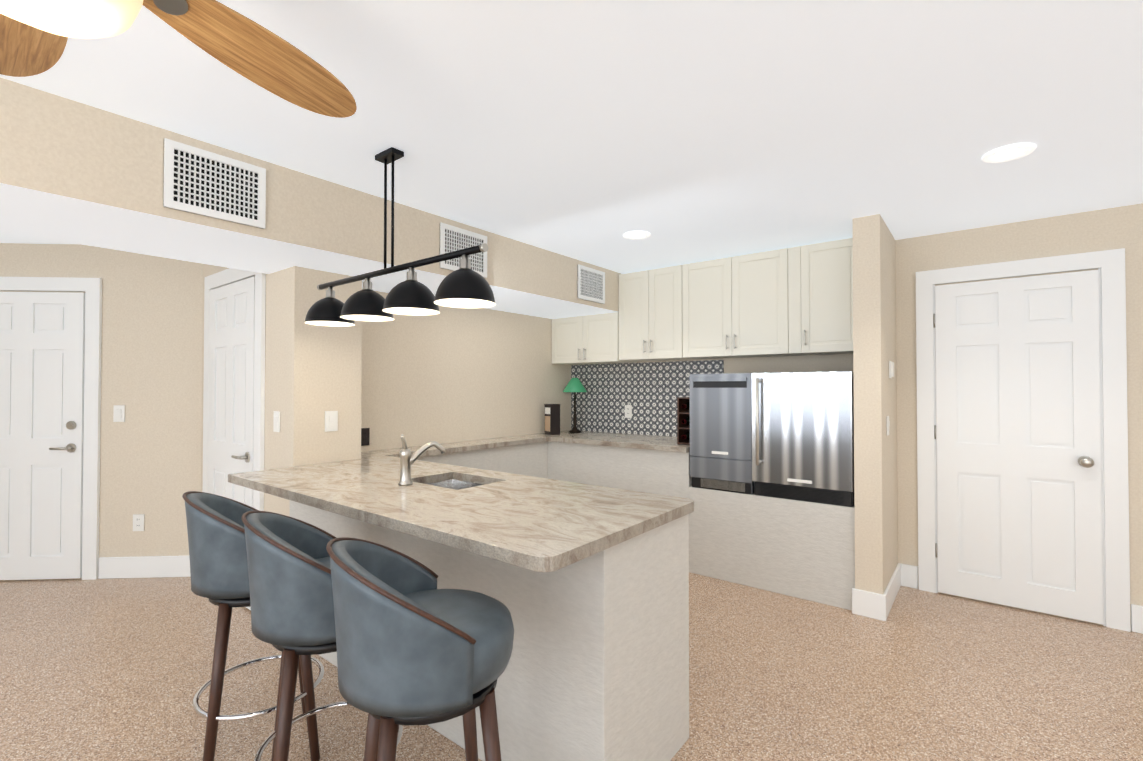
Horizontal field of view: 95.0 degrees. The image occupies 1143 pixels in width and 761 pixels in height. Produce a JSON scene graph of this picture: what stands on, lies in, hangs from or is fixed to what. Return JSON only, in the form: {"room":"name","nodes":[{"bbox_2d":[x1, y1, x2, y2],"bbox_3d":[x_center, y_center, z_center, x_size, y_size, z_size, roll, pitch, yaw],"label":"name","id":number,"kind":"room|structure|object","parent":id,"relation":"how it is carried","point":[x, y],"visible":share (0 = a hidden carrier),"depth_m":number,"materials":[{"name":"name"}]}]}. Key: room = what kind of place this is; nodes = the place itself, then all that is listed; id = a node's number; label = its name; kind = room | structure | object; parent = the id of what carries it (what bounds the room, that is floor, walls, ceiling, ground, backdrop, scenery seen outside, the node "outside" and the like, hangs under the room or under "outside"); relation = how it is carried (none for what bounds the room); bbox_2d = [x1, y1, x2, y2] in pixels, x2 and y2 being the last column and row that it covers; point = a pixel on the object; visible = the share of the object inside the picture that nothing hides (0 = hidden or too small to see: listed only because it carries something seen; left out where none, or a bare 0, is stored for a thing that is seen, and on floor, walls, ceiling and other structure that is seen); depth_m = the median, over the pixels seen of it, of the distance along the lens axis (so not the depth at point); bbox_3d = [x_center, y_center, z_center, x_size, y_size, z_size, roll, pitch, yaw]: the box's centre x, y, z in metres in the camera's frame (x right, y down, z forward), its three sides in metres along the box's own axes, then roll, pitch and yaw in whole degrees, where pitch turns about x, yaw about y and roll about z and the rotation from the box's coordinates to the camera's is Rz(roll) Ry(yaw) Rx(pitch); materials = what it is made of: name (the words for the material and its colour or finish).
{"room":"kitchen","nodes":[
{"label":"kitchen","id":0,"kind":"room"},
{"bbox_2d":[0,572,1142,760],"bbox_3d":[-0.898,1.425,1.499,9.900,0.100,7.600,-1,-1,38],"label":"floor","id":1,"kind":"structure","parent":0,"point":[117,669],"depth_m":2.40,"materials":[{"name":"beige carpet"}]},
{"bbox_2d":[182,491,323,760],"bbox_3d":[-1.169,0.890,1.962,0.467,0.982,0.472,-1,-1,38],"label":"stool","id":2,"kind":"object","parent":1,"relation":"on","point":[217,553],"visible":0.67,"depth_m":1.77,"materials":[{"name":"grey leather"}]},
{"bbox_2d":[241,510,402,760],"bbox_3d":[-0.756,0.886,1.642,0.473,0.982,0.478,-1,-1,38],"label":"stool","id":3,"kind":"object","parent":1,"relation":"on","point":[291,593],"visible":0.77,"depth_m":1.45,"materials":[{"name":"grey leather"}]},
{"bbox_2d":[326,537,513,760],"bbox_3d":[-0.360,0.882,1.334,0.477,0.982,0.483,-1,-1,38],"label":"stool","id":4,"kind":"object","parent":1,"relation":"on","point":[415,645],"visible":1,"depth_m":1.16,"materials":[{"name":"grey leather"}]},
{"bbox_2d":[361,434,547,473],"bbox_3d":[-0.861,0.950,4.027,0.300,0.919,1.828,-1,-1,38],"label":"countertop","id":5,"kind":"structure","parent":1,"relation":"on","point":[522,452],"depth_m":4.24,"materials":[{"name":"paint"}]},
{"bbox_2d":[228,450,703,760],"bbox_3d":[-0.630,0.926,2.339,2.148,0.919,0.902,-1,-1,38],"label":"kitchen island","id":6,"kind":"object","parent":1,"relation":"on","point":[581,555],"depth_m":1.80,"materials":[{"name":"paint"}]},
{"bbox_2d":[398,434,445,485],"bbox_3d":[-0.693,0.352,2.388,0.105,0.230,0.230,-1,-1,38],"label":"faucet","id":7,"kind":"object","parent":6,"relation":"on","point":[407,459],"visible":1,"depth_m":2.34,"materials":[{"name":"silver metal"}]},
{"bbox_2d":[539,430,854,609],"bbox_3d":[0.849,0.953,4.257,2.706,0.919,0.710,-1,-1,38],"label":"base cabinet","id":8,"kind":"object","parent":1,"relation":"on","point":[805,550],"depth_m":3.59,"materials":[{"name":"paint"}]},
{"bbox_2d":[544,404,559,434],"bbox_3d":[-0.179,0.360,4.891,0.104,0.282,0.124,0,-1,-32],"label":"box","id":9,"kind":"object","parent":8,"relation":"on","point":[552,419],"visible":1,"depth_m":4.84,"materials":[{"name":"black"}]},
{"bbox_2d":[563,378,586,432],"bbox_3d":[0.033,0.239,5.082,0.240,0.530,0.240,-1,-1,38],"label":"table lamp","id":10,"kind":"object","parent":8,"relation":"on","point":[574,385],"visible":1,"depth_m":5.04,"materials":[{"name":"green metal"}]},
{"bbox_2d":[677,397,689,444],"bbox_3d":[0.938,0.310,4.075,0.125,0.360,0.305,-1,-1,38],"label":"wine rack","id":11,"kind":"object","parent":8,"relation":"on","point":[683,420],"visible":0.52,"depth_m":4.01,"materials":[{"name":"brown wood"}]},
{"bbox_2d":[689,373,753,493],"bbox_3d":[1.235,0.368,3.943,0.454,0.828,0.644,-1,-1,38],"label":"dishwasher","id":12,"kind":"object","parent":8,"relation":"on","point":[721,431],"visible":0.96,"depth_m":3.69,"materials":[{"name":"metal"}]},
{"bbox_2d":[752,371,853,506],"bbox_3d":[1.640,0.363,3.592,0.610,0.828,0.696,-1,-1,38],"label":"fridge","id":13,"kind":"object","parent":8,"relation":"on","point":[802,436],"visible":1,"depth_m":3.35,"materials":[{"name":"silver metal"}]},
{"bbox_2d":[0,77,1142,624],"bbox_3d":[-0.930,0.186,1.541,9.881,2.380,7.500,-1,-1,38],"label":"wall","id":14,"kind":"structure","parent":0,"point":[88,179],"depth_m":3.22,"materials":[{"name":"beige paint"}]},
{"bbox_2d":[0,277,101,579],"bbox_3d":[-3.861,0.337,3.692,0.761,2.137,0.688,-1,-1,38],"label":"entry door","id":15,"kind":"structure","parent":14,"relation":"in","point":[50,382],"depth_m":3.69,"materials":[{"name":"white wood"}]},
{"bbox_2d":[113,405,124,421],"bbox_3d":[-3.232,0.236,3.742,0.075,0.118,0.011,0,-1,-4],"label":"light switch","id":16,"kind":"object","parent":14,"relation":"attached to","point":[118,413],"visible":1,"depth_m":3.74,"materials":[{"name":"white plastic"}]},
{"bbox_2d":[133,514,144,530],"bbox_3d":[-3.093,1.016,3.742,0.075,0.118,0.008,0,-1,-4],"label":"outlet","id":17,"kind":"object","parent":14,"relation":"attached to","point":[138,522],"visible":1,"depth_m":3.74,"materials":[{"name":"white plastic"}]},
{"bbox_2d":[98,555,190,578],"bbox_3d":[-2.977,1.331,3.713,0.604,0.150,0.465,-1,-1,38],"label":"baseboard","id":18,"kind":"structure","parent":14,"relation":"attached to","point":[138,566],"depth_m":3.73,"materials":[{"name":"white wood"}]},
{"bbox_2d":[163,138,265,228],"bbox_3d":[-1.494,-0.820,2.214,0.012,0.270,0.370,-1,-1,38],"label":"air vent","id":19,"kind":"object","parent":14,"relation":"in","point":[198,181],"visible":1,"depth_m":2.20,"materials":[{"name":"white metal"}]},
{"bbox_2d":[202,268,265,610],"bbox_3d":[-2.233,0.333,3.384,0.964,2.137,0.083,-1,-1,38],"label":"closet door","id":20,"kind":"structure","parent":14,"relation":"in","point":[234,377],"depth_m":3.37,"materials":[{"name":"white wood"}]},
{"bbox_2d":[273,411,279,431],"bbox_3d":[-1.696,0.236,3.009,0.075,0.118,0.011,-1,-1,38],"label":"light switch","id":21,"kind":"object","parent":14,"relation":"attached to","point":[276,421],"visible":1,"depth_m":3.00,"materials":[{"name":"white plastic"}]},
{"bbox_2d":[325,411,337,431],"bbox_3d":[-1.398,0.237,3.052,0.011,0.118,0.075,-1,-1,38],"label":"light switch","id":22,"kind":"object","parent":14,"relation":"attached to","point":[331,420],"visible":1,"depth_m":3.05,"materials":[{"name":"white plastic"}]},
{"bbox_2d":[361,428,369,445],"bbox_3d":[-1.412,0.384,3.569,0.008,0.118,0.075,-1,-1,38],"label":"outlet","id":23,"kind":"object","parent":14,"relation":"attached to","point":[365,434],"visible":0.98,"depth_m":3.57,"materials":[{"name":"black plastic"}]},
{"bbox_2d":[440,222,486,277],"bbox_3d":[-0.667,-0.805,3.268,0.012,0.270,0.370,-1,-1,38],"label":"air vent","id":24,"kind":"object","parent":14,"relation":"in","point":[453,238],"visible":0.75,"depth_m":3.24,"materials":[{"name":"white metal"}]},
{"bbox_2d":[577,264,604,303],"bbox_3d":[0.167,-0.791,4.330,0.012,0.270,0.370,-1,-1,38],"label":"air vent","id":25,"kind":"object","parent":14,"relation":"in","point":[590,284],"visible":1,"depth_m":4.32,"materials":[{"name":"white metal"}]},
{"bbox_2d":[552,313,636,364],"bbox_3d":[0.208,-0.385,5.021,0.776,0.438,0.328,-1,-1,38],"label":"upper cabinet","id":26,"kind":"object","parent":14,"relation":"attached to","point":[587,339],"depth_m":4.89,"materials":[{"name":"white wood"}]},
{"bbox_2d":[571,360,723,436],"bbox_3d":[0.637,0.168,4.880,1.616,0.667,0.010,-1,-1,38],"label":"tile backsplash","id":27,"kind":"structure","parent":14,"relation":"attached to","point":[650,392],"depth_m":4.91,"materials":[{"name":"tile"}]},
{"bbox_2d":[625,405,631,417],"bbox_3d":[0.535,0.293,4.943,0.075,0.118,0.008,-1,-1,38],"label":"outlet","id":28,"kind":"object","parent":27,"relation":"attached to","point":[628,411],"visible":1,"depth_m":4.94,"materials":[{"name":"white plastic"}]},
{"bbox_2d":[612,264,699,361],"bbox_3d":[0.758,-0.562,4.592,0.738,0.760,0.328,-1,-1,38],"label":"upper cabinet","id":29,"kind":"object","parent":14,"relation":"attached to","point":[650,323],"depth_m":4.44,"materials":[{"name":"white wood"}]},
{"bbox_2d":[688,246,807,358],"bbox_3d":[1.339,-0.568,4.135,0.973,0.760,0.328,-1,-1,38],"label":"upper cabinet","id":30,"kind":"object","parent":14,"relation":"attached to","point":[795,301],"depth_m":3.94,"materials":[{"name":"white wood"}]},
{"bbox_2d":[800,238,852,354],"bbox_3d":[1.843,-0.574,3.740,0.478,0.760,0.328,-1,-1,38],"label":"upper cabinet","id":31,"kind":"object","parent":14,"relation":"attached to","point":[828,266],"depth_m":3.60,"materials":[{"name":"white wood"}]},
{"bbox_2d":[886,416,889,435],"bbox_3d":[1.959,0.279,3.238,0.011,0.118,0.075,-1,-1,38],"label":"switch","id":32,"kind":"object","parent":14,"relation":"attached to","point":[887,422],"visible":1,"depth_m":3.21,"materials":[{"name":"white plastic"}]},
{"bbox_2d":[889,361,893,377],"bbox_3d":[2.049,-0.069,3.351,0.020,0.110,0.090,-1,-1,38],"label":"light switch","id":33,"kind":"object","parent":14,"relation":"attached to","point":[891,369],"visible":1,"depth_m":3.32,"materials":[{"name":"white plastic"}]},
{"bbox_2d":[874,563,909,620],"bbox_3d":[2.033,1.326,3.321,0.060,0.150,0.716,-1,-1,38],"label":"baseboard","id":34,"kind":"structure","parent":14,"relation":"attached to","point":[883,603],"depth_m":3.22,"materials":[{"name":"white wood"}]},
{"bbox_2d":[916,248,1130,631],"bbox_3d":[2.696,0.330,3.201,0.984,2.137,0.102,-1,-1,38],"label":"door","id":35,"kind":"structure","parent":14,"relation":"in","point":[1022,475],"depth_m":3.18,"materials":[{"name":"white wood"}]},
{"bbox_2d":[1131,604,1142,633],"bbox_3d":[4.073,1.310,2.162,2.439,0.150,0.020,-1,-1,38],"label":"baseboard","id":36,"kind":"structure","parent":14,"relation":"attached to","point":[1136,610],"depth_m":2.90,"materials":[{"name":"white wood"}]},
{"bbox_2d":[0,0,1142,273],"bbox_3d":[-0.898,-1.064,1.533,9.900,0.120,7.600,-1,-1,38],"label":"ceiling","id":37,"kind":"structure","parent":0,"point":[682,132],"depth_m":1.94,"materials":[{"name":"white paint"}]},
{"bbox_2d":[0,0,356,117],"bbox_3d":[-0.937,-0.814,0.921,1.269,0.395,1.315,-1,-1,38],"label":"ceiling fan","id":38,"kind":"object","parent":37,"relation":"hanging from","point":[35,35],"visible":1,"depth_m":1.19,"materials":[{"name":"brown wood"}]},
{"bbox_2d":[304,147,495,326],"bbox_3d":[-0.797,-0.638,2.287,1.242,0.709,0.232,-1,-1,38],"label":"pendant light","id":39,"kind":"object","parent":37,"relation":"hanging from","point":[464,285],"visible":1,"depth_m":2.24,"materials":[{"name":"black metal"}]},
{"bbox_2d":[623,231,650,239],"bbox_3d":[0.438,-0.971,3.509,0.184,0.008,0.184,-1,-1,38],"label":"recessed light","id":40,"kind":"object","parent":37,"relation":"in","point":[635,235],"visible":1,"depth_m":3.50,"materials":[{"name":"white plastic"}]},
{"bbox_2d":[982,143,1035,162],"bbox_3d":[1.903,-0.988,2.282,0.184,0.008,0.184,-1,-1,38],"label":"recessed light","id":41,"kind":"object","parent":37,"relation":"in","point":[1008,153],"visible":1,"depth_m":2.27,"materials":[{"name":"white plastic"}]}
]}

